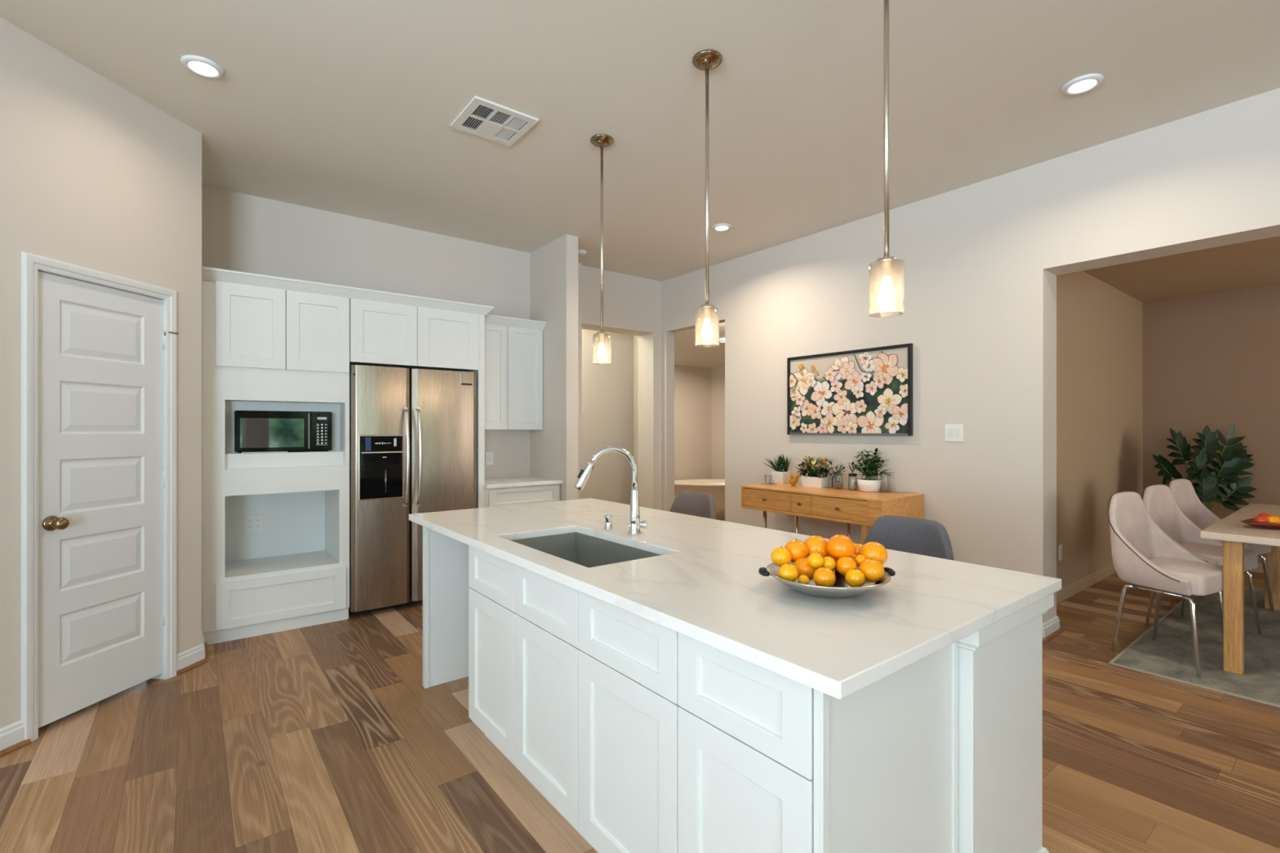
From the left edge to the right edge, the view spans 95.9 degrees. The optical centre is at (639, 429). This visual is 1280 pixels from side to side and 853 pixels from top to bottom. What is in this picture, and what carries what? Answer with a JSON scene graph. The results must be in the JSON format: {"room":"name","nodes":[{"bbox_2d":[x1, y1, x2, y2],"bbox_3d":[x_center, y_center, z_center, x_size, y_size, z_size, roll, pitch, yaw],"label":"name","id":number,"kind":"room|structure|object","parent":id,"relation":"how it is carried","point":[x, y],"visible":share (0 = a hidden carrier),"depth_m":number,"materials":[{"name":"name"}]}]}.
{"room":"kitchen","nodes":[
{"label":"kitchen","id":0,"kind":"room"},
{"bbox_2d":[0,17,201,728],"bbox_3d":[-2.794,-0.180,1.755,0.120,3.060,3.214,0,0,7],"label":"wall","id":1,"kind":"structure","parent":0,"point":[95,175],"depth_m":2.73,"materials":[{"name":"beige paint"}]},
{"bbox_2d":[0,720,24,751],"bbox_3d":[-2.778,1.285,1.343,0.014,0.086,2.299,0,0,7],"label":"baseboard","id":2,"kind":"structure","parent":1,"relation":"attached to","point":[12,734],"depth_m":2.43,"materials":[{"name":"white wood"}]},
{"bbox_2d":[0,738,31,758],"bbox_3d":[-2.770,1.338,1.342,0.030,0.024,2.299,0,0,7],"label":"trim","id":3,"kind":"structure","parent":1,"relation":"attached to","point":[24,743],"depth_m":2.42,"materials":[{"name":"brown wood"}]},
{"bbox_2d":[21,251,177,742],"bbox_3d":[-2.646,0.296,2.827,0.128,2.108,0.711,0,0,7],"label":"trim","id":4,"kind":"structure","parent":1,"relation":"attached to","point":[31,264],"depth_m":2.52,"materials":[{"name":"white wood"}]},
{"bbox_2d":[38,271,178,728],"bbox_3d":[-2.588,0.310,2.850,0.111,2.012,0.654,0,0,7],"label":"door","id":5,"kind":"structure","parent":1,"relation":"in","point":[102,478],"depth_m":2.78,"materials":[{"name":"white wood"}]},
{"bbox_2d":[176,642,208,675],"bbox_3d":[-2.587,1.338,3.400,0.117,0.024,0.477,0,0,-22],"label":"trim","id":6,"kind":"structure","parent":1,"relation":"attached to","point":[205,660],"depth_m":3.27,"materials":[{"name":"brown wood"}]},
{"bbox_2d":[201,185,661,510],"bbox_3d":[-1.554,-0.180,5.443,4.630,3.060,0.340,0,0,-38],"label":"wall","id":7,"kind":"structure","parent":0,"point":[241,232],"depth_m":5.05,"materials":[{"name":"beige paint"}]},
{"bbox_2d":[485,451,493,465],"bbox_3d":[-1.392,0.270,5.347,0.075,0.122,0.008,0,0,-38],"label":"light switch","id":8,"kind":"object","parent":7,"relation":"attached to","point":[489,455],"visible":1,"depth_m":5.34,"materials":[{"name":"white plastic"}]},
{"bbox_2d":[484,314,546,429],"bbox_3d":[-1.245,-0.494,5.259,0.704,0.999,0.326,0,0,-38],"label":"upper cabinet","id":9,"kind":"object","parent":7,"relation":"attached to","point":[513,346],"visible":0.79,"depth_m":5.20,"materials":[{"name":"white wood"}]},
{"bbox_2d":[529,234,577,501],"bbox_3d":[-0.808,-0.180,5.373,0.122,3.060,0.685,0,0,-38],"label":"wall partition","id":10,"kind":"structure","parent":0,"point":[553,266],"depth_m":5.18,"materials":[{"name":"beige paint"}]},
{"bbox_2d":[582,328,633,504],"bbox_3d":[-0.888,-0.025,7.037,2.040,2.750,0.100,0,0,-38],"label":"wall","id":11,"kind":"structure","parent":0,"point":[607,389],"depth_m":7.35,"materials":[{"name":"beige paint"}]},
{"bbox_2d":[633,335,638,488],"bbox_3d":[0.126,-0.025,7.363,0.040,2.750,0.630,0,0,-38],"label":"wall","id":12,"kind":"structure","parent":0,"point":[635,337],"depth_m":7.55,"materials":[{"name":"beige paint"}]},
{"bbox_2d":[0,0,1279,281],"bbox_3d":[0.138,-1.750,-1.065,10.210,0.080,12.450,0,0,-38],"label":"ceiling","id":13,"kind":"structure","parent":0,"point":[344,107],"depth_m":2.91,"materials":[{"name":"beige paint"}]},
{"bbox_2d":[180,54,224,78],"bbox_3d":[-2.058,-1.702,2.721,0.164,0.016,0.164,0,0,-38],"label":"recessed light","id":14,"kind":"object","parent":13,"relation":"in","point":[198,65],"visible":1,"depth_m":2.71,"materials":[{"name":"white plastic"}]},
{"bbox_2d":[450,95,538,146],"bbox_3d":[-0.811,-1.703,3.211,0.362,0.014,0.360,0,0,-38],"label":"ceiling vent","id":15,"kind":"object","parent":13,"relation":"in","point":[482,117],"visible":1,"depth_m":3.19,"materials":[{"name":"white"}]},
{"bbox_2d":[577,248,586,255],"bbox_3d":[-0.561,-1.694,5.543,0.100,0.031,0.100,0,0,-38],"label":"smoke detector","id":16,"kind":"object","parent":13,"relation":"attached to","point":[580,252],"visible":0.79,"depth_m":5.51,"materials":[{"name":"white plastic"}]},
{"bbox_2d":[590,133,613,364],"bbox_3d":[-0.225,-1.048,3.415,0.136,1.325,0.136,0,0,-38],"label":"pendant light","id":17,"kind":"object","parent":13,"relation":"hanging from","point":[600,140],"visible":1,"depth_m":3.41,"materials":[{"name":"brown metal"}]},
{"bbox_2d":[595,331,607,343],"bbox_3d":[-0.225,-0.541,3.415,0.068,0.067,0.068,0,0,-38],"label":"socket","id":18,"kind":"object","parent":17,"relation":"attached to","point":[602,335],"depth_m":3.40,"materials":[{"name":"silver metal"}]},
{"bbox_2d":[692,49,721,347],"bbox_3d":[0.310,-1.048,2.670,0.136,1.325,0.136,0,0,-38],"label":"pendant light","id":19,"kind":"object","parent":13,"relation":"hanging from","point":[705,60],"visible":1,"depth_m":2.66,"materials":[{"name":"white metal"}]},
{"bbox_2d":[699,304,714,319],"bbox_3d":[0.310,-0.541,2.670,0.068,0.067,0.068,0,0,-38],"label":"socket","id":20,"kind":"object","parent":19,"relation":"attached to","point":[707,309],"depth_m":2.65,"materials":[{"name":"silver metal"}]},
{"bbox_2d":[711,223,731,231],"bbox_3d":[0.692,-1.702,4.882,0.164,0.016,0.164,0,0,-38],"label":"recessed light","id":21,"kind":"object","parent":13,"relation":"in","point":[719,227],"visible":1,"depth_m":4.88,"materials":[{"name":"white plastic"}]},
{"bbox_2d":[868,0,904,317],"bbox_3d":[0.827,-1.048,1.938,0.136,1.325,0.136,0,0,-38],"label":"pendant light","id":22,"kind":"object","parent":13,"relation":"hanging from","point":[886,295],"visible":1,"depth_m":1.93,"materials":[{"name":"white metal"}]},
{"bbox_2d":[875,256,897,278],"bbox_3d":[0.827,-0.541,1.938,0.068,0.067,0.068,0,0,-38],"label":"socket","id":23,"kind":"object","parent":22,"relation":"attached to","point":[886,264],"depth_m":1.92,"materials":[{"name":"silver metal"}]},
{"bbox_2d":[1062,73,1103,95],"bbox_3d":[2.190,-1.702,2.860,0.164,0.016,0.164,0,0,-38],"label":"recessed light","id":24,"kind":"object","parent":13,"relation":"in","point":[1085,83],"visible":1,"depth_m":2.85,"materials":[{"name":"white plastic"}]},
{"bbox_2d":[0,571,1279,852],"bbox_3d":[1.074,1.380,1.754,15.150,0.060,15.750,0,0,-38],"label":"floor","id":25,"kind":"structure","parent":0,"point":[330,737],"depth_m":2.35,"materials":[{"name":"brown wood"}]},
{"bbox_2d":[201,279,349,644],"bbox_3d":[-2.562,0.207,4.064,0.834,2.285,0.594,0,0,-38],"label":"tall cabinet","id":26,"kind":"object","parent":25,"relation":"on","point":[264,348],"visible":0.95,"depth_m":3.87,"materials":[{"name":"white wood"}]},
{"bbox_2d":[244,514,263,533],"bbox_3d":[-2.820,0.690,4.221,0.118,0.130,0.008,0,0,-38],"label":"wall outlet","id":27,"kind":"object","parent":26,"relation":"attached to","point":[252,523],"visible":1,"depth_m":4.22,"materials":[{"name":"white plastic"}]},
{"bbox_2d":[255,524,260,528],"bbox_3d":[-2.799,0.710,4.234,0.028,0.028,0.003,0,0,-38],"label":"receptacle","id":28,"kind":"object","parent":27,"relation":"attached to","point":[257,526],"depth_m":4.23,"materials":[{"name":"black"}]},
{"bbox_2d":[234,410,332,453],"bbox_3d":[-2.433,0.018,3.958,0.562,0.280,0.132,0,0,-38],"label":"microwave","id":29,"kind":"object","parent":26,"relation":"in","point":[255,431],"visible":1,"depth_m":3.90,"materials":[{"name":"black"}]},
{"bbox_2d":[348,364,476,614],"bbox_3d":[-1.824,0.446,4.562,0.929,1.808,0.658,0,0,-38],"label":"refrigerator","id":30,"kind":"object","parent":25,"relation":"on","point":[413,432],"visible":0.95,"depth_m":4.29,"materials":[{"name":"silver metal"}]},
{"bbox_2d":[349,297,484,508],"bbox_3d":[-1.836,0.207,4.628,1.000,2.285,0.592,0,0,-38],"label":"tall cabinet","id":31,"kind":"object","parent":25,"relation":"on","point":[381,334],"visible":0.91,"depth_m":4.40,"materials":[{"name":"white wood"}]},
{"bbox_2d":[202,266,493,315],"bbox_3d":[-2.128,-0.963,4.370,1.893,0.070,0.628,0,0,-38],"label":"crown molding","id":32,"kind":"structure","parent":31,"relation":"attached to","point":[215,274],"depth_m":4.01,"materials":[{"name":"white wood"}]},
{"bbox_2d":[422,526,469,688],"bbox_3d":[-0.906,0.916,3.195,0.568,0.868,0.040,0,0,-38],"label":"panel","id":33,"kind":"object","parent":25,"relation":"on","point":[446,587],"visible":0.38,"depth_m":3.07,"materials":[{"name":"white wood"}]},
{"bbox_2d":[468,545,532,783],"bbox_3d":[-0.377,0.916,2.505,0.580,0.868,0.447,0,0,-38],"label":"base cabinet","id":34,"kind":"object","parent":25,"relation":"on","point":[491,613],"visible":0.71,"depth_m":2.32,"materials":[{"name":"white wood"}]},
{"bbox_2d":[484,484,559,507],"bbox_3d":[-1.161,0.916,5.151,0.704,0.868,0.598,0,0,-38],"label":"base cabinet","id":35,"kind":"object","parent":25,"relation":"on","point":[502,496],"visible":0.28,"depth_m":4.90,"materials":[{"name":"white wood"}]},
{"bbox_2d":[484,475,562,488],"bbox_3d":[-1.153,0.466,5.142,0.705,0.032,0.623,0,0,-38],"label":"countertop","id":36,"kind":"structure","parent":35,"relation":"on","point":[519,481],"depth_m":5.00,"materials":[{"name":"stone"}]},
{"bbox_2d":[514,564,598,852],"bbox_3d":[-0.102,0.916,2.151,0.580,0.868,0.449,0,0,-38],"label":"base cabinet","id":37,"kind":"object","parent":25,"relation":"on","point":[546,649],"visible":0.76,"depth_m":1.97,"materials":[{"name":"white wood"}]},
{"bbox_2d":[577,591,679,852],"bbox_3d":[0.178,0.916,1.791,0.580,0.868,0.464,0,0,-38],"label":"base cabinet","id":38,"kind":"object","parent":25,"relation":"on","point":[628,705],"visible":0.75,"depth_m":1.61,"materials":[{"name":"white wood"}]},
{"bbox_2d":[670,490,715,519],"bbox_3d":[0.197,0.869,3.454,0.473,0.964,0.422,0,0,-38],"label":"bar stool","id":39,"kind":"object","parent":25,"relation":"on","point":[699,504],"visible":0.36,"depth_m":3.58,"materials":[{"name":"grey fabric"}]},
{"bbox_2d":[674,479,724,520],"bbox_3d":[1.145,1.077,8.871,1.578,0.545,0.979,0,0,-1],"label":"countertop","id":40,"kind":"structure","parent":25,"relation":"on","point":[716,487],"depth_m":8.49,"materials":[{"name":"beige"}]},
{"bbox_2d":[677,631,813,852],"bbox_3d":[0.441,0.916,1.453,0.580,0.868,0.392,0,0,-38],"label":"base cabinet","id":41,"kind":"object","parent":25,"relation":"on","point":[745,729],"visible":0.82,"depth_m":1.27,"materials":[{"name":"white wood"}]},
{"bbox_2d":[408,497,1061,699],"bbox_3d":[0.021,0.466,2.399,1.154,0.032,2.578,0,0,-38],"label":"countertop","id":42,"kind":"structure","parent":41,"relation":"on","point":[705,584],"depth_m":1.59,"materials":[{"name":"stone"}]},
{"bbox_2d":[511,532,660,568],"bbox_3d":[-0.235,0.588,2.283,0.446,0.211,0.769,0,0,-38],"label":"sink","id":43,"kind":"object","parent":42,"relation":"in","point":[588,551],"visible":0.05,"depth_m":2.59,"materials":[{"name":"silver metal"}]},
{"bbox_2d":[604,514,613,529],"bbox_3d":[-0.142,0.418,2.613,0.040,0.064,0.040,0,0,-38],"label":"air gap","id":44,"kind":"object","parent":42,"relation":"on","point":[608,517],"visible":1,"depth_m":2.60,"materials":[{"name":"silver metal"}]},
{"bbox_2d":[573,445,647,534],"bbox_3d":[-0.124,0.261,2.469,0.319,0.378,0.054,0,0,-15],"label":"kitchen faucet","id":45,"kind":"object","parent":42,"relation":"on","point":[634,525],"visible":1,"depth_m":2.48,"materials":[{"name":"silver metal"}]},
{"bbox_2d":[628,488,640,534],"bbox_3d":[-0.023,0.354,2.497,0.054,0.192,0.054,0,0,-38],"label":"faucet","id":46,"kind":"object","parent":45,"relation":"attached to","point":[634,525],"depth_m":2.48,"materials":[{"name":"silver metal"}]},
{"bbox_2d":[758,561,895,597],"bbox_3d":[0.520,0.420,1.613,0.332,0.061,0.332,0,0,-38],"label":"dish","id":47,"kind":"object","parent":42,"relation":"on","point":[840,588],"visible":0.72,"depth_m":1.52,"materials":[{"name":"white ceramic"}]},
{"bbox_2d":[770,546,791,566],"bbox_3d":[0.410,0.370,1.676,0.059,0.058,0.058,0,0,-38],"label":"orange","id":48,"kind":"object","parent":47,"relation":"in","point":[780,556],"visible":0.84,"depth_m":1.66,"materials":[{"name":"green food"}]},
{"bbox_2d":[777,563,798,581],"bbox_3d":[0.406,0.393,1.581,0.053,0.053,0.053,0,0,-38],"label":"orange","id":49,"kind":"object","parent":47,"relation":"in","point":[788,571],"visible":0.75,"depth_m":1.56,"materials":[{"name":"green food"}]},
{"bbox_2d":[784,538,808,562],"bbox_3d":[0.461,0.359,1.704,0.070,0.069,0.070,0,0,-38],"label":"orange","id":50,"kind":"object","parent":47,"relation":"in","point":[798,549],"visible":0.73,"depth_m":1.68,"materials":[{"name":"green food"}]},
{"bbox_2d":[797,574,809,584],"bbox_3d":[0.442,0.409,1.560,0.030,0.029,0.030,0,0,-38],"label":"orange","id":51,"kind":"object","parent":47,"relation":"in","point":[802,579],"visible":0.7,"depth_m":1.55,"materials":[{"name":"orange food"}]},
{"bbox_2d":[793,557,817,580],"bbox_3d":[0.470,0.399,1.647,0.068,0.067,0.067,0,0,-38],"label":"orange","id":52,"kind":"object","parent":47,"relation":"in","point":[802,564],"visible":0.51,"depth_m":1.62,"materials":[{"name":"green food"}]},
{"bbox_2d":[807,552,823,568],"bbox_3d":[0.488,0.365,1.607,0.044,0.042,0.043,0,0,-38],"label":"orange","id":53,"kind":"object","parent":47,"relation":"in","point":[815,560],"visible":1,"depth_m":1.59,"materials":[{"name":"orange food"}]},
{"bbox_2d":[804,534,828,558],"bbox_3d":[0.525,0.353,1.721,0.077,0.075,0.076,0,0,-38],"label":"orange","id":54,"kind":"object","parent":47,"relation":"in","point":[815,544],"visible":0.65,"depth_m":1.69,"materials":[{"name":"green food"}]},
{"bbox_2d":[813,566,835,586],"bbox_3d":[0.495,0.398,1.550,0.058,0.057,0.057,0,0,-38],"label":"orange","id":55,"kind":"object","parent":47,"relation":"in","point":[822,576],"visible":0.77,"depth_m":1.53,"materials":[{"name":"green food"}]},
{"bbox_2d":[822,556,835,569],"bbox_3d":[0.527,0.377,1.617,0.040,0.038,0.040,0,0,-38],"label":"orange","id":56,"kind":"object","parent":47,"relation":"in","point":[828,562],"visible":0.67,"depth_m":1.60,"materials":[{"name":"orange food"}]},
{"bbox_2d":[826,553,837,571],"bbox_3d":[0.575,0.392,1.713,0.060,0.060,0.059,0,0,-38],"label":"orange","id":57,"kind":"object","parent":47,"relation":"in","point":[828,555],"visible":0.09,"depth_m":1.69,"materials":[{"name":"orange food"}]},
{"bbox_2d":[826,533,854,559],"bbox_3d":[0.578,0.340,1.664,0.076,0.075,0.076,0,0,-38],"label":"orange","id":58,"kind":"object","parent":47,"relation":"in","point":[838,546],"visible":0.8,"depth_m":1.64,"materials":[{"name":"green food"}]},
{"bbox_2d":[835,555,857,575],"bbox_3d":[0.577,0.382,1.615,0.056,0.055,0.056,0,0,-38],"label":"orange","id":59,"kind":"object","parent":47,"relation":"in","point":[846,563],"visible":0.75,"depth_m":1.60,"materials":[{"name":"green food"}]},
{"bbox_2d":[850,553,857,565],"bbox_3d":[0.616,0.382,1.680,0.042,0.040,0.042,0,0,-38],"label":"orange","id":60,"kind":"object","parent":47,"relation":"in","point":[853,556],"visible":0.16,"depth_m":1.67,"materials":[{"name":"orange food"}]},
{"bbox_2d":[844,568,865,586],"bbox_3d":[0.581,0.402,1.560,0.052,0.051,0.051,0,0,-38],"label":"orange","id":61,"kind":"object","parent":47,"relation":"in","point":[854,577],"visible":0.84,"depth_m":1.54,"materials":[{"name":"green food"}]},
{"bbox_2d":[853,542,862,555],"bbox_3d":[0.643,0.360,1.708,0.048,0.048,0.048,0,0,-38],"label":"orange","id":62,"kind":"object","parent":47,"relation":"on","point":[858,546],"visible":0.38,"depth_m":1.69,"materials":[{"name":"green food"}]},
{"bbox_2d":[854,555,866,566],"bbox_3d":[0.624,0.372,1.635,0.034,0.033,0.034,0,0,-38],"label":"orange","id":63,"kind":"object","parent":47,"relation":"in","point":[859,559],"visible":0.7,"depth_m":1.62,"materials":[{"name":"orange food"}]},
{"bbox_2d":[858,558,884,582],"bbox_3d":[0.635,0.387,1.585,0.066,0.065,0.065,0,0,-38],"label":"orange","id":64,"kind":"object","parent":47,"relation":"in","point":[873,570],"visible":0.93,"depth_m":1.56,"materials":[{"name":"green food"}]},
{"bbox_2d":[859,541,888,564],"bbox_3d":[0.669,0.358,1.655,0.074,0.073,0.074,0,0,-38],"label":"orange","id":65,"kind":"object","parent":47,"relation":"on","point":[877,551],"visible":0.73,"depth_m":1.63,"materials":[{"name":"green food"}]},
{"bbox_2d":[741,483,924,544],"bbox_3d":[1.474,0.915,4.592,0.605,0.870,1.270,0,0,-38],"label":"console table","id":66,"kind":"object","parent":25,"relation":"on","point":[857,507],"visible":0.82,"depth_m":4.31,"materials":[{"name":"brown wood"}]},
{"bbox_2d":[760,475,777,484],"bbox_3d":[1.122,0.441,5.040,0.090,0.079,0.110,0,0,-38],"label":"glass tumbler","id":67,"kind":"object","parent":66,"relation":"on","point":[771,481],"visible":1,"depth_m":5.01,"materials":[{"name":"glass"}]},
{"bbox_2d":[760,482,777,484],"bbox_3d":[1.122,0.476,5.040,0.090,0.008,0.110,0,0,-38],"label":"tray","id":68,"kind":"object","parent":66,"relation":"on","point":[766,483],"depth_m":5.01,"materials":[{"name":"brown wood"}]},
{"bbox_2d":[762,453,792,484],"bbox_3d":[1.236,0.347,5.204,0.135,0.265,0.274,0,0,-38],"label":"potted plant","id":69,"kind":"object","parent":66,"relation":"on","point":[779,476],"visible":0.96,"depth_m":5.14,"materials":[{"name":"green plant"}]},
{"bbox_2d":[788,471,800,486],"bbox_3d":[1.294,0.415,4.840,0.096,0.130,0.093,0,0,12],"label":"leaf ornament","id":70,"kind":"object","parent":66,"relation":"on","point":[793,480],"visible":1,"depth_m":4.83,"materials":[{"name":"gold metal"}]},
{"bbox_2d":[795,453,835,488],"bbox_3d":[1.452,0.345,4.841,0.234,0.270,0.396,0,0,-38],"label":"potted plant","id":71,"kind":"object","parent":66,"relation":"on","point":[814,479],"visible":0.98,"depth_m":4.79,"materials":[{"name":"green plant"}]},
{"bbox_2d":[831,471,839,488],"bbox_3d":[1.610,0.416,4.755,0.064,0.128,0.064,0,0,-38],"label":"bottle","id":72,"kind":"object","parent":66,"relation":"on","point":[835,482],"visible":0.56,"depth_m":4.73,"materials":[{"name":"clear glass"}]},
{"bbox_2d":[831,462,847,489],"bbox_3d":[1.590,0.374,4.617,0.098,0.212,0.137,0,0,-16],"label":"glass jar","id":73,"kind":"object","parent":66,"relation":"on","point":[840,469],"visible":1,"depth_m":4.63,"materials":[{"name":"clear glass"}]},
{"bbox_2d":[848,463,857,490],"bbox_3d":[1.676,0.374,4.555,0.070,0.212,0.068,0,0,21],"label":"glass jar","id":74,"kind":"object","parent":66,"relation":"on","point":[853,486],"visible":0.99,"depth_m":4.54,"materials":[{"name":"black"}]},
{"bbox_2d":[848,448,893,492],"bbox_3d":[1.792,0.310,4.466,0.379,0.339,0.226,0,0,34],"label":"potted plant","id":75,"kind":"object","parent":66,"relation":"on","point":[868,484],"visible":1,"depth_m":4.43,"materials":[{"name":"green plant"}]},
{"bbox_2d":[813,641,958,852],"bbox_3d":[0.570,0.916,1.289,0.574,0.868,0.022,0,0,-38],"label":"island end panel","id":76,"kind":"object","parent":25,"relation":"on","point":[886,752],"visible":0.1,"depth_m":1.27,"materials":[{"name":"white wood"}]},
{"bbox_2d":[862,515,954,560],"bbox_3d":[1.022,0.869,2.393,0.473,0.964,0.422,0,0,-38],"label":"bar stool","id":77,"kind":"object","parent":25,"relation":"on","point":[930,538],"visible":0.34,"depth_m":2.50,"materials":[{"name":"grey fabric"}]},
{"bbox_2d":[956,593,1053,852],"bbox_3d":[0.998,0.916,1.601,0.520,0.868,0.098,0,0,-38],"label":"island post","id":78,"kind":"object","parent":25,"relation":"on","point":[1000,664],"visible":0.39,"depth_m":1.54,"materials":[{"name":"white wood"}]},
{"bbox_2d":[1108,586,1279,707],"bbox_3d":[4.516,1.344,3.364,2.940,0.012,2.165,0,0,-38],"label":"area rug","id":79,"kind":"object","parent":25,"relation":"on","point":[1171,656],"visible":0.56,"depth_m":3.48,"materials":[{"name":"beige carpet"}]},
{"bbox_2d":[1106,491,1222,678],"bbox_3d":[3.128,0.866,3.418,0.524,0.949,0.476,0,0,-25],"label":"dining chair","id":80,"kind":"object","parent":79,"relation":"on","point":[1143,554],"visible":0.96,"depth_m":3.44,"materials":[{"name":"fabric"}]},
{"bbox_2d":[1141,484,1262,637],"bbox_3d":[3.734,0.866,3.877,0.524,0.949,0.476,0,0,-25],"label":"dining chair","id":81,"kind":"object","parent":79,"relation":"on","point":[1158,500],"visible":0.41,"depth_m":4.00,"materials":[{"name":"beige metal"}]},
{"bbox_2d":[1167,479,1274,620],"bbox_3d":[4.346,0.866,4.360,0.524,0.949,0.476,0,0,-25],"label":"dining chair","id":82,"kind":"object","parent":79,"relation":"on","point":[1183,491],"visible":0.26,"depth_m":4.52,"materials":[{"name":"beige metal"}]},
{"bbox_2d":[1200,503,1279,675],"bbox_3d":[4.403,0.955,3.220,1.995,0.769,1.578,0,0,-38],"label":"dining table","id":83,"kind":"object","parent":79,"relation":"on","point":[1234,534],"visible":0.94,"depth_m":3.18,"materials":[{"name":"brown wood"}]},
{"bbox_2d":[1240,518,1279,529],"bbox_3d":[3.691,0.550,3.327,0.351,0.040,0.300,0,0,-38],"label":"serving dish","id":84,"kind":"object","parent":83,"relation":"on","point":[1250,522],"visible":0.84,"depth_m":3.29,"materials":[{"name":"red ceramic"}]},
{"bbox_2d":[1253,515,1268,523],"bbox_3d":[3.580,0.526,3.331,0.060,0.060,0.060,0,0,-38],"label":"orange","id":85,"kind":"object","parent":84,"relation":"on","point":[1260,518],"visible":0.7,"depth_m":3.32,"materials":[{"name":"food"}]},
{"bbox_2d":[1258,513,1271,517],"bbox_3d":[3.635,0.520,3.361,0.064,0.064,0.064,0,0,-38],"label":"orange","id":86,"kind":"object","parent":84,"relation":"on","point":[1266,515],"visible":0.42,"depth_m":3.35,"materials":[{"name":"food"}]},
{"bbox_2d":[1266,515,1279,524],"bbox_3d":[3.625,0.526,3.311,0.060,0.060,0.060,0,0,-38],"label":"orange","id":87,"kind":"object","parent":84,"relation":"on","point":[1272,519],"visible":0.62,"depth_m":3.29,"materials":[{"name":"orange food"}]},
{"bbox_2d":[1151,423,1257,511],"bbox_3d":[5.142,0.650,5.309,0.880,1.400,0.416,0,0,7],"label":"potted plant","id":88,"kind":"object","parent":25,"relation":"on","point":[1234,460],"visible":0.67,"depth_m":5.24,"materials":[{"name":"green plant"}]},
{"bbox_2d":[622,322,724,368],"bbox_3d":[2.373,-1.335,8.212,4.970,0.650,4.050,0,0,-38],"label":"ceiling","id":89,"kind":"structure","parent":0,"point":[686,352],"depth_m":8.59,"materials":[{"name":"beige paint"}]},
{"bbox_2d":[674,364,711,479],"bbox_3d":[0.383,-0.100,9.166,2.540,2.900,0.100,0,0,-38],"label":"wall","id":90,"kind":"structure","parent":0,"point":[692,384],"depth_m":9.48,"materials":[{"name":"beige paint"}]},
{"bbox_2d":[711,364,724,479],"bbox_3d":[4.115,-0.125,8.678,6.199,2.950,0.080,0,0,21],"label":"wall","id":91,"kind":"structure","parent":0,"point":[717,373],"depth_m":9.70,"materials":[{"name":"beige paint"}]},
{"bbox_2d":[661,88,1279,623],"bbox_3d":[4.071,-0.180,1.982,0.250,3.060,12.130,0,0,-38],"label":"wall","id":92,"kind":"structure","parent":0,"point":[983,260],"depth_m":4.01,"materials":[{"name":"beige paint"}]},
{"bbox_2d":[786,342,912,435],"bbox_3d":[1.698,-0.298,4.802,0.031,0.697,1.142,0,0,-38],"label":"painting","id":93,"kind":"object","parent":92,"relation":"attached to","point":[864,391],"visible":1,"depth_m":4.73,"materials":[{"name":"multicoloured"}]},
{"bbox_2d":[945,424,963,441],"bbox_3d":[2.241,0.027,4.123,0.008,0.122,0.126,0,0,-38],"label":"light switch","id":94,"kind":"object","parent":92,"relation":"attached to","point":[953,433],"visible":1,"depth_m":4.12,"materials":[{"name":"white plastic"}]},
{"bbox_2d":[1042,628,1063,642],"bbox_3d":[1.831,1.338,4.861,0.310,0.024,2.815,0,0,-38],"label":"trim","id":95,"kind":"structure","parent":92,"relation":"attached to","point":[1049,637],"depth_m":3.73,"materials":[{"name":"brown wood"}]},
{"bbox_2d":[1056,271,1142,589],"bbox_3d":[3.898,-0.050,5.071,3.520,2.800,0.100,0,0,-38],"label":"wall","id":96,"kind":"structure","parent":0,"point":[1100,326],"depth_m":5.07,"materials":[{"name":"beige paint"}]},
{"bbox_2d":[1058,544,1062,560],"bbox_3d":[3.308,0.970,4.543,0.075,0.120,0.008,0,0,-38],"label":"wall outlet","id":97,"kind":"object","parent":96,"relation":"attached to","point":[1060,547],"visible":1,"depth_m":4.54,"materials":[{"name":"white plastic"}]},
{"bbox_2d":[1083,235,1279,302],"bbox_3d":[5.448,-1.385,3.262,3.495,0.090,4.860,0,0,-38],"label":"ceiling","id":98,"kind":"structure","parent":0,"point":[1255,263],"depth_m":4.93,"materials":[{"name":"beige paint"}]},
{"bbox_2d":[1142,284,1279,563],"bbox_3d":[6.788,-0.050,4.304,0.100,2.800,4.860,0,0,-38],"label":"wall","id":99,"kind":"structure","parent":0,"point":[1212,360],"depth_m":5.67,"materials":[{"name":"brown paint"}]},
{"bbox_2d":[1042,563,1263,637],"bbox_3d":[4.503,1.296,4.180,3.659,0.108,7.170,0,0,-38],"label":"baseboard","id":100,"kind":"structure","parent":99,"relation":"attached to","point":[1073,588],"depth_m":4.76,"materials":[{"name":"beige paint"}]},
{"bbox_3d":[-2.846,-0.180,3.661,0.100,3.060,0.885,0,0,-38],"label":"wall","id":101,"kind":"structure","parent":0,"visible":0},
{"bbox_2d":[177,629,204,671],"bbox_3d":[-2.596,1.285,3.399,0.100,0.086,0.465,0,0,-22],"label":"baseboard","id":102,"kind":"structure","parent":101,"relation":"attached to","point":[190,656],"depth_m":3.27,"materials":[{"name":"white wood"}]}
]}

